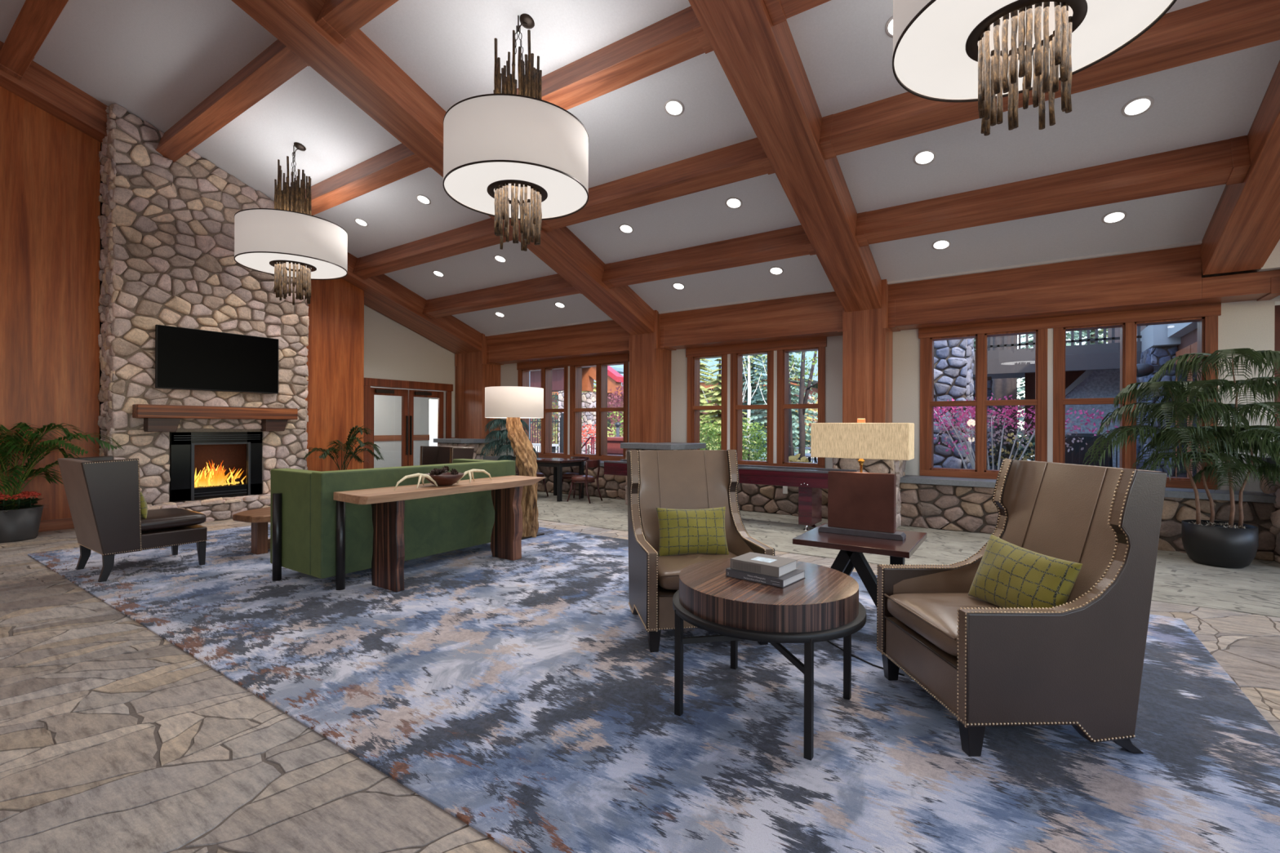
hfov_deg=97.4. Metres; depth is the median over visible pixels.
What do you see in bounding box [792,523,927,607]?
side table
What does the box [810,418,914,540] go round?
table lamp
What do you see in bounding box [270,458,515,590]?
sofa
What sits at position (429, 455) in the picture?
chair
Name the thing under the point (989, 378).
stone pillar
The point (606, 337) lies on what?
header beam
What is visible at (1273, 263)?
wall
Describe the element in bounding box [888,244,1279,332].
header beam
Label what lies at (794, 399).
conifer
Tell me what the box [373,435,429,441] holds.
trim
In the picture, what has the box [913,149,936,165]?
recessed light
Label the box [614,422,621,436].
bollard light
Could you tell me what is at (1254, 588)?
floor
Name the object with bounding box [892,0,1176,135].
drum chandelier
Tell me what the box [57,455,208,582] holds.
chair
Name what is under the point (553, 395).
shrub
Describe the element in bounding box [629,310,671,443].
timber post
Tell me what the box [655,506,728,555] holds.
throw cushion
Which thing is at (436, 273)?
recessed light
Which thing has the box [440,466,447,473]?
pinecone
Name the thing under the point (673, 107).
recessed light
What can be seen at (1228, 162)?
cross beam
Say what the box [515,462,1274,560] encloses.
wall
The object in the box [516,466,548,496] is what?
chair
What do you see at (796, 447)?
patio table
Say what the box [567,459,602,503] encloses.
chair
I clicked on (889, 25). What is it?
recessed light
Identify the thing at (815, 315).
header beam
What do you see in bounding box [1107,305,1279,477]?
lodge wing
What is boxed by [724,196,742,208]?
recessed light
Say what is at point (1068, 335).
conifer
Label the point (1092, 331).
conifer
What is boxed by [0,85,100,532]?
wood wall panel
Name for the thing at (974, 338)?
conifer
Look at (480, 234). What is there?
cross beam
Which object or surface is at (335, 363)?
wood wall panel
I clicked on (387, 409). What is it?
wall
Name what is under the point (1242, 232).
rafter
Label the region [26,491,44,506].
kalanchoe
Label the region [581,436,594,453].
stair railing
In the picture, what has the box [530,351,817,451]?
building
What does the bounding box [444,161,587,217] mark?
diffuser
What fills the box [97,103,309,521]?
stone fireplace
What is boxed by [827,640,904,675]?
lamp cord
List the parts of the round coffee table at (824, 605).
leg, leg, leg, leg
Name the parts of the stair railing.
post, post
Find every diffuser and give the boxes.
[235,253,346,278]
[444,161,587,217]
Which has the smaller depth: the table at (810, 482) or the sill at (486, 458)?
the table at (810, 482)
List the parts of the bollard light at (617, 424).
post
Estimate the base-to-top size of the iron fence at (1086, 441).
1.210 m
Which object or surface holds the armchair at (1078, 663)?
on the area rug
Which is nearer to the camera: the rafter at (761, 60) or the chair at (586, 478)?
the rafter at (761, 60)
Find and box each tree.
[607,380,623,435]
[742,355,766,460]
[743,351,817,460]
[758,355,790,404]
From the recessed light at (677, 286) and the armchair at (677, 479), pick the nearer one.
the armchair at (677, 479)
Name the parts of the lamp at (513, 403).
lamp shade, plate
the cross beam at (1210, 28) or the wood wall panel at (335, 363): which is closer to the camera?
the cross beam at (1210, 28)
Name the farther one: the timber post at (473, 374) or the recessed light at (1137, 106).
the timber post at (473, 374)
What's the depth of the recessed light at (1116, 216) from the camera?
5.72 m
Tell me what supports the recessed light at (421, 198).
in the ceiling
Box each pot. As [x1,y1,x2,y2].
[0,504,43,542]
[1181,520,1258,568]
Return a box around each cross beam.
[0,0,68,79]
[155,39,309,162]
[305,142,430,215]
[315,0,398,44]
[352,217,512,279]
[422,273,581,319]
[516,5,713,110]
[541,137,774,231]
[601,224,816,288]
[763,0,831,25]
[819,0,1279,159]
[855,135,1250,247]
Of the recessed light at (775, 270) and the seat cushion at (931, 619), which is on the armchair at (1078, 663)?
the seat cushion at (931, 619)
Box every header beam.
[486,320,629,364]
[659,291,842,351]
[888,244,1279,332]
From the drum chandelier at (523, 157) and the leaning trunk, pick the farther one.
the leaning trunk
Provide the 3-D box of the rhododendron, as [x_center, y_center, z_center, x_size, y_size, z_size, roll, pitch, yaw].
[6.019,0.735,9.075,1.087,1.277,0.764,0,0,34]
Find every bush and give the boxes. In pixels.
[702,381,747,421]
[933,392,1118,470]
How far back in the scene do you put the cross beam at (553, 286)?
9.63 m
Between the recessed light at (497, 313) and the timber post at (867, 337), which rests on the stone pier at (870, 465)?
the timber post at (867, 337)
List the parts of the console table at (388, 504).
leg, leg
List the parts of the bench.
seat, leg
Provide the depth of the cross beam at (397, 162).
7.08 m
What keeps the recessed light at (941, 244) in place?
in the ceiling
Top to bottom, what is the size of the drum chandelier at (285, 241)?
2.001 m
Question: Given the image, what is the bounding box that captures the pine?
[480,417,538,475]
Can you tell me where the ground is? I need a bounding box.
[429,436,1034,460]
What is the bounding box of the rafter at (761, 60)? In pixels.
[688,0,881,311]
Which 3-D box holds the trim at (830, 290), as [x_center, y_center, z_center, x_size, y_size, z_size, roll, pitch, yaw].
[1.584,-1.924,8.691,3.060,0.030,0.050,0,0,34]
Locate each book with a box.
[725,567,804,587]
[730,551,797,577]
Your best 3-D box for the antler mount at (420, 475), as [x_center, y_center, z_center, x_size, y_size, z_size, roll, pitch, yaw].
[-1.828,0.445,4.582,0.119,0.124,0.383,0,0,23]
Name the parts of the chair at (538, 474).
seat, leg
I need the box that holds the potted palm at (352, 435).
[303,425,384,470]
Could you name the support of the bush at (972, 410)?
on the paving
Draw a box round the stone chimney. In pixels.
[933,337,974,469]
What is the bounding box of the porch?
[529,365,623,453]
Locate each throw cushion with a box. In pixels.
[140,491,147,518]
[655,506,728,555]
[968,533,1082,608]
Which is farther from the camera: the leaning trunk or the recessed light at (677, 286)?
the leaning trunk
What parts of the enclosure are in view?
rail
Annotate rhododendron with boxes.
[973,432,1035,470]
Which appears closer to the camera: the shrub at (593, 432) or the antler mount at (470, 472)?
the antler mount at (470, 472)
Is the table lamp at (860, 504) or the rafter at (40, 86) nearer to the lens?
the table lamp at (860, 504)
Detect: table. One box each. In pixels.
[232,506,270,555]
[333,475,545,591]
[536,457,585,502]
[604,459,857,530]
[672,557,866,760]
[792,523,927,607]
[794,453,817,462]
[795,447,816,462]
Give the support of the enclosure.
on the paving
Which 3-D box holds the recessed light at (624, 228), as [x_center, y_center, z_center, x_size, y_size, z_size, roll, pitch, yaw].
[-0.183,-2.623,7.457,0.200,0.071,0.190,0,0,39]
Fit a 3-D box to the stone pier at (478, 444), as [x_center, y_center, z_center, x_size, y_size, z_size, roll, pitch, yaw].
[-3.765,0.777,12.133,1.120,1.032,0.966,0,0,34]
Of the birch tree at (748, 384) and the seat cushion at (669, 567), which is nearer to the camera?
the seat cushion at (669, 567)
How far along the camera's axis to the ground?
39.07 m
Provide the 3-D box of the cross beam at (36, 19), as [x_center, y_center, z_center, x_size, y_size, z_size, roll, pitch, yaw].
[-5.520,-4.144,5.304,3.880,0.370,0.312,0,0,34]
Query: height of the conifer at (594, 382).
7.273 m
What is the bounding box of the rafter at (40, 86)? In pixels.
[0,40,481,354]
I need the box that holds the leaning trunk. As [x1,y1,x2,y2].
[788,372,793,457]
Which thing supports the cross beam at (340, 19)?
attached to the ceiling
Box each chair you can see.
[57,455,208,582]
[419,445,474,465]
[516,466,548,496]
[562,456,589,497]
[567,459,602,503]
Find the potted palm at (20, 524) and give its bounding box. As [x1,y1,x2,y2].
[0,422,124,542]
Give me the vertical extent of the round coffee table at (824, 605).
0.593 m
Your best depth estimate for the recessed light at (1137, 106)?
4.58 m
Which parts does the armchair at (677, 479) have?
panel, leg, seat, rail, panel, leg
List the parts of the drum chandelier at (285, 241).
twig rod, twig rod, twig rod, twig rod, twig rod, twig rod, twig rod, twig rod, twig rod, twig rod, twig rod, twig rod, twig rod, twig rod, twig rod, twig rod, lamp shade, twig rod, chain, twig rod, twig rod, twig rod, twig rod, twig rod, chain, twig rod, twig rod, twig rod, twig rod, twig rod, twig rod, twig rod, twig rod, twig rod, twig rod, twig rod, twig rod, twig rod, twig rod, twig rod, twig rod, twig rod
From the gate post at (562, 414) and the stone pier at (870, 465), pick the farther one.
the gate post at (562, 414)
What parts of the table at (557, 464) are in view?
leg, leg, leg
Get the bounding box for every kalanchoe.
[0,494,13,510]
[8,493,29,509]
[18,490,34,502]
[22,492,41,507]
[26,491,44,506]
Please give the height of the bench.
0.840 m
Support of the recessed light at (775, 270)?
in the ceiling
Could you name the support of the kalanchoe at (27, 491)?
attached to the potted palm at (20, 524)
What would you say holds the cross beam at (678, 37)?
attached to the ceiling
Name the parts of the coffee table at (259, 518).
leg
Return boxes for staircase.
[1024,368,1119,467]
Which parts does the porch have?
gable trim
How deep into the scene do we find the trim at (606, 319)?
10.93 m
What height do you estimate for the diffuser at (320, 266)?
0.006 m
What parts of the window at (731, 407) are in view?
rail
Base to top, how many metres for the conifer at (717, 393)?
3.479 m
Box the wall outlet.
[782,485,787,493]
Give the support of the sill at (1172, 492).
on the wall at (1170, 540)
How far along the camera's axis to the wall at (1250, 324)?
7.75 m
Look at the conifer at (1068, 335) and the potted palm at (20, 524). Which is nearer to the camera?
the potted palm at (20, 524)
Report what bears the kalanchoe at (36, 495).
on the potted palm at (20, 524)
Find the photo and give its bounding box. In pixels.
[751,556,776,563]
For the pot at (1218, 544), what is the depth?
5.22 m
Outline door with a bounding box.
[363,377,453,468]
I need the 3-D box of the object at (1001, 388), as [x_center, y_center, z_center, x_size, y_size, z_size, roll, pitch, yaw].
[9.215,-1.614,14.304,0.637,6.000,0.598,0,0,34]
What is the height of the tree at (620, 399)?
2.758 m
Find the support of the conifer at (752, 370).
on the ground
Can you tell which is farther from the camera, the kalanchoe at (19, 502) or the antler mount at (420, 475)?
the kalanchoe at (19, 502)
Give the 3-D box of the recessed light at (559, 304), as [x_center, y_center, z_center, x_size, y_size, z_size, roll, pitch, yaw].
[-1.419,-2.153,9.964,0.200,0.071,0.190,0,0,39]
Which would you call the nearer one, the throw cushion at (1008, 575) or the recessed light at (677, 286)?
the throw cushion at (1008, 575)
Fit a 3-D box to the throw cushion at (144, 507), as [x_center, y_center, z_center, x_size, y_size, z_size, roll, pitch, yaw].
[-4.448,0.671,4.952,0.363,0.254,0.133,0,0,30]
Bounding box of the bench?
[532,443,559,452]
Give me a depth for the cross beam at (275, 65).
6.13 m
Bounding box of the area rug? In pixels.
[27,523,1279,852]
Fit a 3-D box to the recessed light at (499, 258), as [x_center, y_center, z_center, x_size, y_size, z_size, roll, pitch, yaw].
[-2.193,-2.630,8.822,0.200,0.071,0.190,0,0,39]
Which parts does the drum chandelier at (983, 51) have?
twig rod, twig rod, twig rod, twig rod, twig rod, twig rod, twig rod, twig rod, twig rod, twig rod, twig rod, twig rod, twig rod, twig rod, twig rod, twig rod, twig rod, twig rod, twig rod, twig rod, twig rod, twig rod, twig rod, twig rod, twig rod, twig rod, twig rod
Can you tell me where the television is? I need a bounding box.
[155,324,278,393]
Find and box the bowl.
[424,472,464,486]
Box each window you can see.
[516,353,629,461]
[685,336,826,468]
[918,302,1221,489]
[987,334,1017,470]
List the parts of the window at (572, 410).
rail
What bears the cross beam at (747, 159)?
attached to the ceiling
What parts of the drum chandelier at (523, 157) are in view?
twig rod, twig rod, twig rod, twig rod, twig rod, twig rod, twig rod, twig rod, twig rod, twig rod, twig rod, twig rod, twig rod, twig rod, twig rod, twig rod, twig rod, twig rod, twig rod, twig rod, twig rod, chain, lamp shade, twig rod, twig rod, twig rod, twig rod, twig rod, chain, twig rod, twig rod, twig rod, twig rod, twig rod, twig rod, twig rod, twig rod, twig rod, twig rod, twig rod, twig rod, twig rod, twig rod, twig rod, twig rod, twig rod, twig rod, twig rod, twig rod, twig rod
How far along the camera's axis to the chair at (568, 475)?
10.27 m
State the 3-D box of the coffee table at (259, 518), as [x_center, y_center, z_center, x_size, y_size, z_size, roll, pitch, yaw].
[-3.593,1.071,6.023,0.722,0.405,1.262,0,0,34]
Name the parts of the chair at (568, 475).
seat, leg, rail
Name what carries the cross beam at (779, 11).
attached to the ceiling
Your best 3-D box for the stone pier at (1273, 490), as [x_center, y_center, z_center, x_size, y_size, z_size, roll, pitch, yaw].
[6.443,0.818,5.254,0.900,1.035,0.877,0,0,34]
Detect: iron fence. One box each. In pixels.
[529,417,560,453]
[1065,436,1117,467]
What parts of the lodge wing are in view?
pane, door, door, pane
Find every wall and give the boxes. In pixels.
[99,162,455,448]
[371,386,439,468]
[496,267,1275,493]
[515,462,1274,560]
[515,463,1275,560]
[1244,239,1279,305]
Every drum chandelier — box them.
[234,142,347,305]
[443,13,588,251]
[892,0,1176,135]
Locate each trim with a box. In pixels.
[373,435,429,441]
[484,318,613,336]
[658,288,834,314]
[887,240,1201,284]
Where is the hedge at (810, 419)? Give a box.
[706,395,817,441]
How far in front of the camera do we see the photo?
2.60 m
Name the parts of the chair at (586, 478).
leg, leg, seat, leg, rail, leg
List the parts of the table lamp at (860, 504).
stem, lamp shade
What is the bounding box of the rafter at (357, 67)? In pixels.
[231,0,653,335]
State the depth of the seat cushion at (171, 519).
5.04 m
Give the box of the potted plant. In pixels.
[1082,347,1279,568]
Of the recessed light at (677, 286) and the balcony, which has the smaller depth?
the recessed light at (677, 286)
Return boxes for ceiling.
[0,0,1279,334]
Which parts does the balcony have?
rail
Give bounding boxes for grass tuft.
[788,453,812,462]
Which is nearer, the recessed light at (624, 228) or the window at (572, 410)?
the recessed light at (624, 228)
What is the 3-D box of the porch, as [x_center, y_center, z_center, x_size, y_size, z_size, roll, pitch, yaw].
[-2.712,-0.657,19.494,5.600,3.908,3.600,0,0,34]
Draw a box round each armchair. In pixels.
[626,449,774,652]
[875,458,1167,756]
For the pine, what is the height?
1.634 m
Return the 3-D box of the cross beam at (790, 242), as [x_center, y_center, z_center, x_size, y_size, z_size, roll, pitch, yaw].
[0.812,-2.254,7.562,3.130,0.370,0.312,0,0,34]
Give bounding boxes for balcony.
[972,325,1147,378]
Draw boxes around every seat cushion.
[141,507,206,531]
[657,551,737,590]
[887,592,1002,657]
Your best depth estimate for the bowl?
4.74 m
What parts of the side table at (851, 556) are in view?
leg, leg, leg, leg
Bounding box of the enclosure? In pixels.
[607,436,622,455]
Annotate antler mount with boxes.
[394,473,437,490]
[456,469,491,484]
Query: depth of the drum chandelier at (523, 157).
4.51 m
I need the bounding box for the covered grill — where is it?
[1065,433,1112,467]
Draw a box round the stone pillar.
[972,376,992,469]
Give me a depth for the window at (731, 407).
8.95 m
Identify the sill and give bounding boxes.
[483,455,604,466]
[899,475,1275,502]
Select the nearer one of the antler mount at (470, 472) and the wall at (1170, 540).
the antler mount at (470, 472)
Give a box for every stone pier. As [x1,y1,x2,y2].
[433,438,500,459]
[620,442,706,504]
[832,448,915,529]
[1245,455,1279,563]
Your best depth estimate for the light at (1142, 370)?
8.50 m
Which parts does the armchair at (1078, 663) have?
leg, seat, panel, leg, panel, rail, leg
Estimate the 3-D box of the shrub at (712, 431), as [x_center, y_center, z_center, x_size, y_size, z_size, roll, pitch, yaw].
[1.398,0.557,11.744,1.044,1.597,0.833,0,0,34]
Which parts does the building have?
pane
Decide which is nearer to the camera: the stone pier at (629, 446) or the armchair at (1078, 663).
the armchair at (1078, 663)
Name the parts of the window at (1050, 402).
rail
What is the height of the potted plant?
2.040 m
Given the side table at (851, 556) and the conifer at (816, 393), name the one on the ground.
the conifer at (816, 393)
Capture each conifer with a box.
[552,381,615,444]
[699,358,759,460]
[699,359,716,441]
[715,355,795,454]
[742,351,817,458]
[804,383,817,446]
[973,337,1035,460]
[1017,330,1087,459]
[1066,328,1107,344]
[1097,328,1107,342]
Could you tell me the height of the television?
0.820 m
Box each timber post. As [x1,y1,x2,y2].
[454,333,500,439]
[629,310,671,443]
[842,279,893,422]
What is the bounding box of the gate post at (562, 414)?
[560,413,564,453]
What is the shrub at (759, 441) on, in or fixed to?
on the paving
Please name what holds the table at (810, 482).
on the floor at (1254, 588)
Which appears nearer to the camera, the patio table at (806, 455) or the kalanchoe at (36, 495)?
the kalanchoe at (36, 495)
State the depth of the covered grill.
10.19 m
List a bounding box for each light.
[354,217,368,226]
[415,194,431,204]
[432,270,444,276]
[493,254,506,262]
[494,311,505,317]
[554,302,565,307]
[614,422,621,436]
[618,223,633,233]
[663,98,684,116]
[671,282,684,289]
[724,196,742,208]
[768,266,783,275]
[884,15,893,37]
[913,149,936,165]
[931,239,951,249]
[1101,210,1127,223]
[1121,95,1154,116]
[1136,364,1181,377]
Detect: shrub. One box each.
[530,392,582,453]
[582,423,595,453]
[699,414,720,449]
[742,416,766,461]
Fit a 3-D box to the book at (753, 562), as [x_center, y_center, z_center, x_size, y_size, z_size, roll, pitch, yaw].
[0.575,0.639,2.611,0.245,0.046,0.191,0,0,40]
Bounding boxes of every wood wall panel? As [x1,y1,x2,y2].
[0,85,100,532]
[304,278,364,471]
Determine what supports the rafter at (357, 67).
attached to the ceiling
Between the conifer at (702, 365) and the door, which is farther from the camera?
the conifer at (702, 365)
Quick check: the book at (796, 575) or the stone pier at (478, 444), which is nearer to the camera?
the book at (796, 575)
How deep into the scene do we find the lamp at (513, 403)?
6.46 m
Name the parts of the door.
handle, handle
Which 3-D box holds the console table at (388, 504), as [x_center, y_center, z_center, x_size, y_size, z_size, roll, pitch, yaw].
[-1.653,0.895,4.976,0.488,0.773,1.897,0,0,34]
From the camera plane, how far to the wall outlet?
8.22 m
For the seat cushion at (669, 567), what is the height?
0.136 m
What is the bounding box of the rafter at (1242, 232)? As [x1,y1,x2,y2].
[1200,60,1279,275]
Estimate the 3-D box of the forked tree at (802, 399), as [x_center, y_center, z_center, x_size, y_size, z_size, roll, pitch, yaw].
[3.175,-0.837,11.517,2.502,4.402,1.720,0,0,34]
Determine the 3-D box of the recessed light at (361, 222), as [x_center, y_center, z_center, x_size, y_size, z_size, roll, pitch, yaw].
[-4.243,-3.109,8.560,0.200,0.071,0.190,0,0,39]
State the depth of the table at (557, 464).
9.89 m
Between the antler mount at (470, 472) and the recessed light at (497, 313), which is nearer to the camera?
the antler mount at (470, 472)
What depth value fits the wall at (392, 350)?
11.37 m
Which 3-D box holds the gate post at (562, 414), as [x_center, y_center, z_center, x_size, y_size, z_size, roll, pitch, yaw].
[-2.126,0.472,15.950,0.180,1.700,0.180,0,0,34]
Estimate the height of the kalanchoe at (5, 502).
0.169 m
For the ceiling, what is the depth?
5.80 m
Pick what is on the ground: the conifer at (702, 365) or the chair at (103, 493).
the conifer at (702, 365)
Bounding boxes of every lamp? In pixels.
[484,386,544,539]
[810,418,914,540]
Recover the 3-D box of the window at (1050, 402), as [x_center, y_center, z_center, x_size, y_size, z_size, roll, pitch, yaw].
[5.068,-0.383,6.934,2.930,2.115,0.235,0,0,34]
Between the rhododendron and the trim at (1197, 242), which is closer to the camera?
the trim at (1197, 242)
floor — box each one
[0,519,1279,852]
[537,491,1279,617]
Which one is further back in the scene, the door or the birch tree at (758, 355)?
the birch tree at (758, 355)
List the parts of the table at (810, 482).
rail, rail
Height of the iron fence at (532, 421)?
1.610 m

